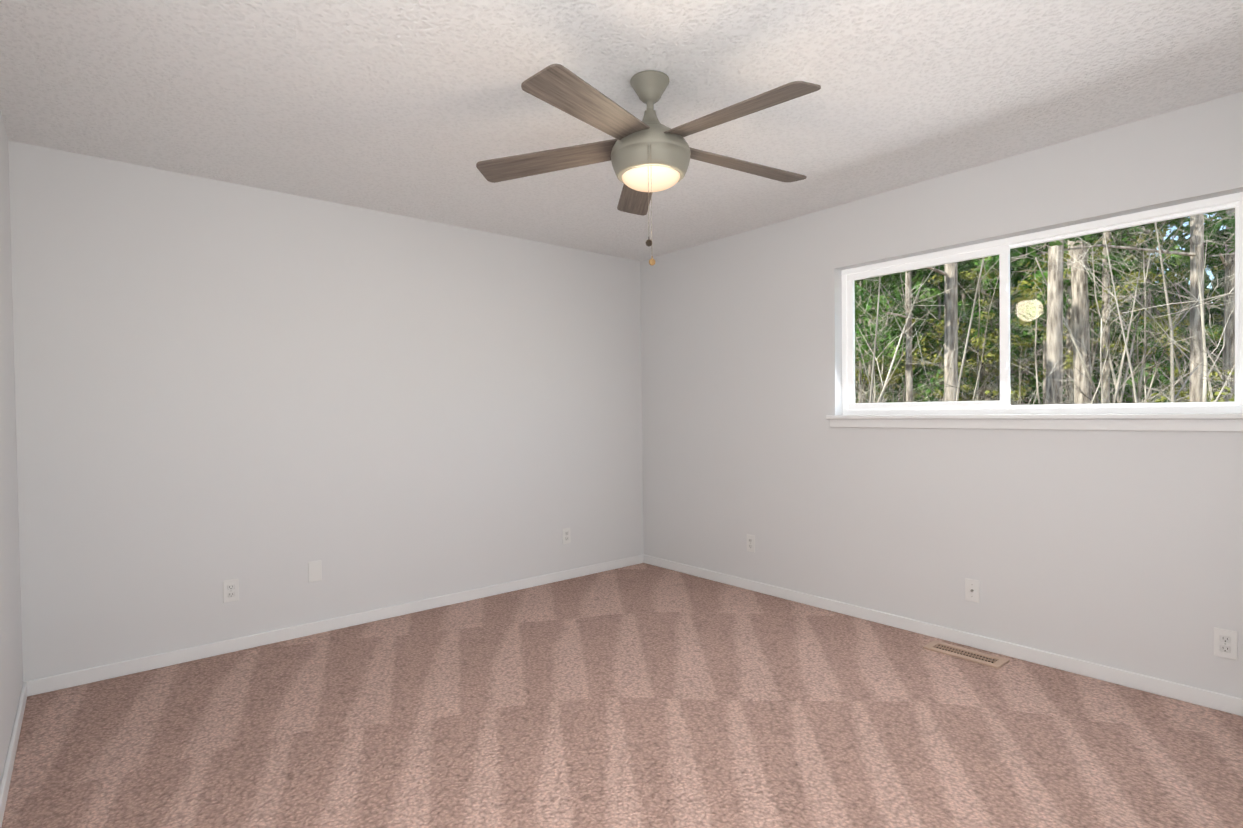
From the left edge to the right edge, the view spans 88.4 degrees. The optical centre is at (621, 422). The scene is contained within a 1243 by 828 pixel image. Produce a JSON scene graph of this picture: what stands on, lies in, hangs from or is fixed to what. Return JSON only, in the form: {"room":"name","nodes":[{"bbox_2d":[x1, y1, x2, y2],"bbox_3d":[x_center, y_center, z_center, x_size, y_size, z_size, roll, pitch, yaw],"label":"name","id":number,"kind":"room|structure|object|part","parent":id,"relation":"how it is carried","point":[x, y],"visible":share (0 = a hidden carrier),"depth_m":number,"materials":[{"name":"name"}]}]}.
{"room":"empty bedroom","nodes":[
{"label":"empty bedroom","id":0,"kind":"room"},
{"bbox_2d":[0,111,22,783],"bbox_3d":[-1.331,0.001,1.126,0.140,2.440,4.270,-1,1,-40],"label":"wall","id":1,"kind":"structure","parent":0,"point":[11,671],"depth_m":2.48,"materials":[{"name":"white paint"}]},
{"bbox_2d":[0,679,35,827],"bbox_3d":[-1.256,1.186,1.196,0.017,0.068,4.270,-1,1,-40],"label":"baseboard","id":2,"kind":"structure","parent":1,"relation":"attached to","point":[28,687],"depth_m":2.30,"materials":[{"name":"white wood"}]},
{"bbox_2d":[8,140,643,681],"bbox_3d":[-1.289,-0.047,4.046,3.970,2.440,0.140,-1,1,-40],"label":"wall","id":3,"kind":"structure","parent":0,"point":[262,396],"depth_m":3.49,"materials":[{"name":"white paint"}]},
{"bbox_2d":[223,579,238,602],"bbox_3d":[-2.032,0.874,3.327,0.070,0.115,0.009,-1,1,-40],"label":"electrical outlet","id":4,"kind":"object","parent":3,"relation":"attached to","point":[230,590],"visible":1,"depth_m":3.33,"materials":[{"name":"white plastic"}]},
{"bbox_2d":[308,560,321,581],"bbox_3d":[-1.721,0.834,3.590,0.070,0.115,0.007,-1,1,-40],"label":"wall plate","id":5,"kind":"object","parent":3,"relation":"attached to","point":[314,571],"visible":1,"depth_m":3.59,"materials":[{"name":"white plastic"}]},
{"bbox_2d":[36,554,643,694],"bbox_3d":[-1.224,1.139,4.005,3.630,0.068,0.017,-1,1,-40],"label":"baseboard","id":6,"kind":"structure","parent":3,"relation":"attached to","point":[85,676],"depth_m":3.52,"materials":[{"name":"white wood"}]},
{"bbox_2d":[562,528,570,543],"bbox_3d":[-0.403,0.832,4.701,0.070,0.115,0.009,-1,1,-40],"label":"electrical outlet","id":7,"kind":"object","parent":3,"relation":"attached to","point":[566,536],"visible":1,"depth_m":4.70,"materials":[{"name":"white plastic"}]},
{"bbox_2d":[0,0,1242,260],"bbox_3d":[0.117,-1.316,2.339,3.970,0.120,4.550,-1,1,-40],"label":"ceiling","id":8,"kind":"structure","parent":0,"point":[414,108],"depth_m":2.41,"materials":[{"name":"white paint"}]},
{"bbox_2d":[476,64,820,265],"bbox_3d":[0.140,-0.901,2.321,1.304,0.710,1.250,-1,1,-40],"label":"ceiling fan","id":9,"kind":"object","parent":8,"relation":"hanging from","point":[648,155],"visible":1,"depth_m":2.25,"materials":[{"name":"silver metal"}]},
{"bbox_3d":[0.108,-0.885,2.355,0.216,0.047,0.216,-1,1,-40],"label":"lamp glass","id":10,"kind":"part","parent":9,"relation":"part of","materials":[{"name":"white glass"}]},
{"bbox_2d":[1,563,1242,827],"bbox_3d":[0.148,1.243,2.381,3.970,0.120,4.550,-1,1,-40],"label":"floor","id":11,"kind":"structure","parent":0,"point":[643,695],"depth_m":2.44,"materials":[{"name":"carpet"}]},
{"bbox_2d":[923,640,1009,668],"bbox_3d":[1.703,1.145,3.171,0.140,0.013,0.355,-1,1,-40],"label":"air vent register","id":12,"kind":"object","parent":11,"relation":"on","point":[989,660],"visible":1,"depth_m":3.16,"materials":[{"name":"beige metal"}]},
{"bbox_2d":[640,91,1242,698],"bbox_3d":[1.596,-0.074,3.595,0.140,2.440,4.270,-1,1,-40],"label":"wall","id":13,"kind":"structure","parent":0,"point":[1120,549],"depth_m":3.37,"materials":[{"name":"white paint"}]},
{"bbox_2d":[747,534,754,552],"bbox_3d":[0.880,0.822,4.355,0.009,0.115,0.070,-1,1,-40],"label":"electrical outlet","id":14,"kind":"object","parent":13,"relation":"attached to","point":[750,543],"visible":1,"depth_m":4.35,"materials":[{"name":"white plastic"}]},
{"bbox_2d":[644,555,1242,715],"bbox_3d":[1.550,1.113,3.563,0.017,0.068,4.270,-1,1,-40],"label":"baseboard","id":15,"kind":"structure","parent":13,"relation":"attached to","point":[1204,698],"depth_m":3.19,"materials":[{"name":"white wood"}]},
{"bbox_2d":[965,578,979,602],"bbox_3d":[1.791,0.859,3.269,0.020,0.115,0.070,-1,1,-40],"label":"outlet","id":16,"kind":"object","parent":13,"relation":"attached to","point":[972,590],"visible":1,"depth_m":3.27,"materials":[{"name":"white plastic"}]},
{"bbox_2d":[826,413,1242,431],"bbox_3d":[1.880,-0.005,3.187,0.110,0.072,1.870,-1,1,-40],"label":"trim","id":17,"kind":"structure","parent":13,"relation":"attached to","point":[1226,422],"depth_m":2.96,"materials":[{"name":"white wood"}]},
{"bbox_2d":[842,192,1242,414],"bbox_3d":[1.938,-0.483,3.233,0.068,0.880,1.780,-1,1,-40],"label":"sliding window","id":18,"kind":"structure","parent":13,"relation":"in","point":[1001,248],"depth_m":3.16,"materials":[{"name":"white plastic"}]},
{"bbox_2d":[1214,627,1237,659],"bbox_3d":[2.406,0.881,2.548,0.009,0.115,0.070,-1,1,-40],"label":"electrical outlet","id":19,"kind":"object","parent":13,"relation":"attached to","point":[1225,643],"visible":1,"depth_m":2.54,"materials":[{"name":"white plastic"}]},
{"label":"outside","id":20,"kind":"structure","parent":0,"visible":0},
{"bbox_3d":[22.257,0.976,38.447,76.290,0.200,90.000,-1,1,-40],"label":"ground","id":21,"kind":"structure","parent":20,"visible":0},
{"bbox_2d":[855,208,1234,404],"bbox_3d":[13.178,-11.884,30.694,51.649,26.012,53.259,-1,1,-40],"label":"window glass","id":22,"kind":"object","parent":21,"relation":"on","point":[989,334],"depth_m":15.38,"materials":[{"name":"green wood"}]}
]}

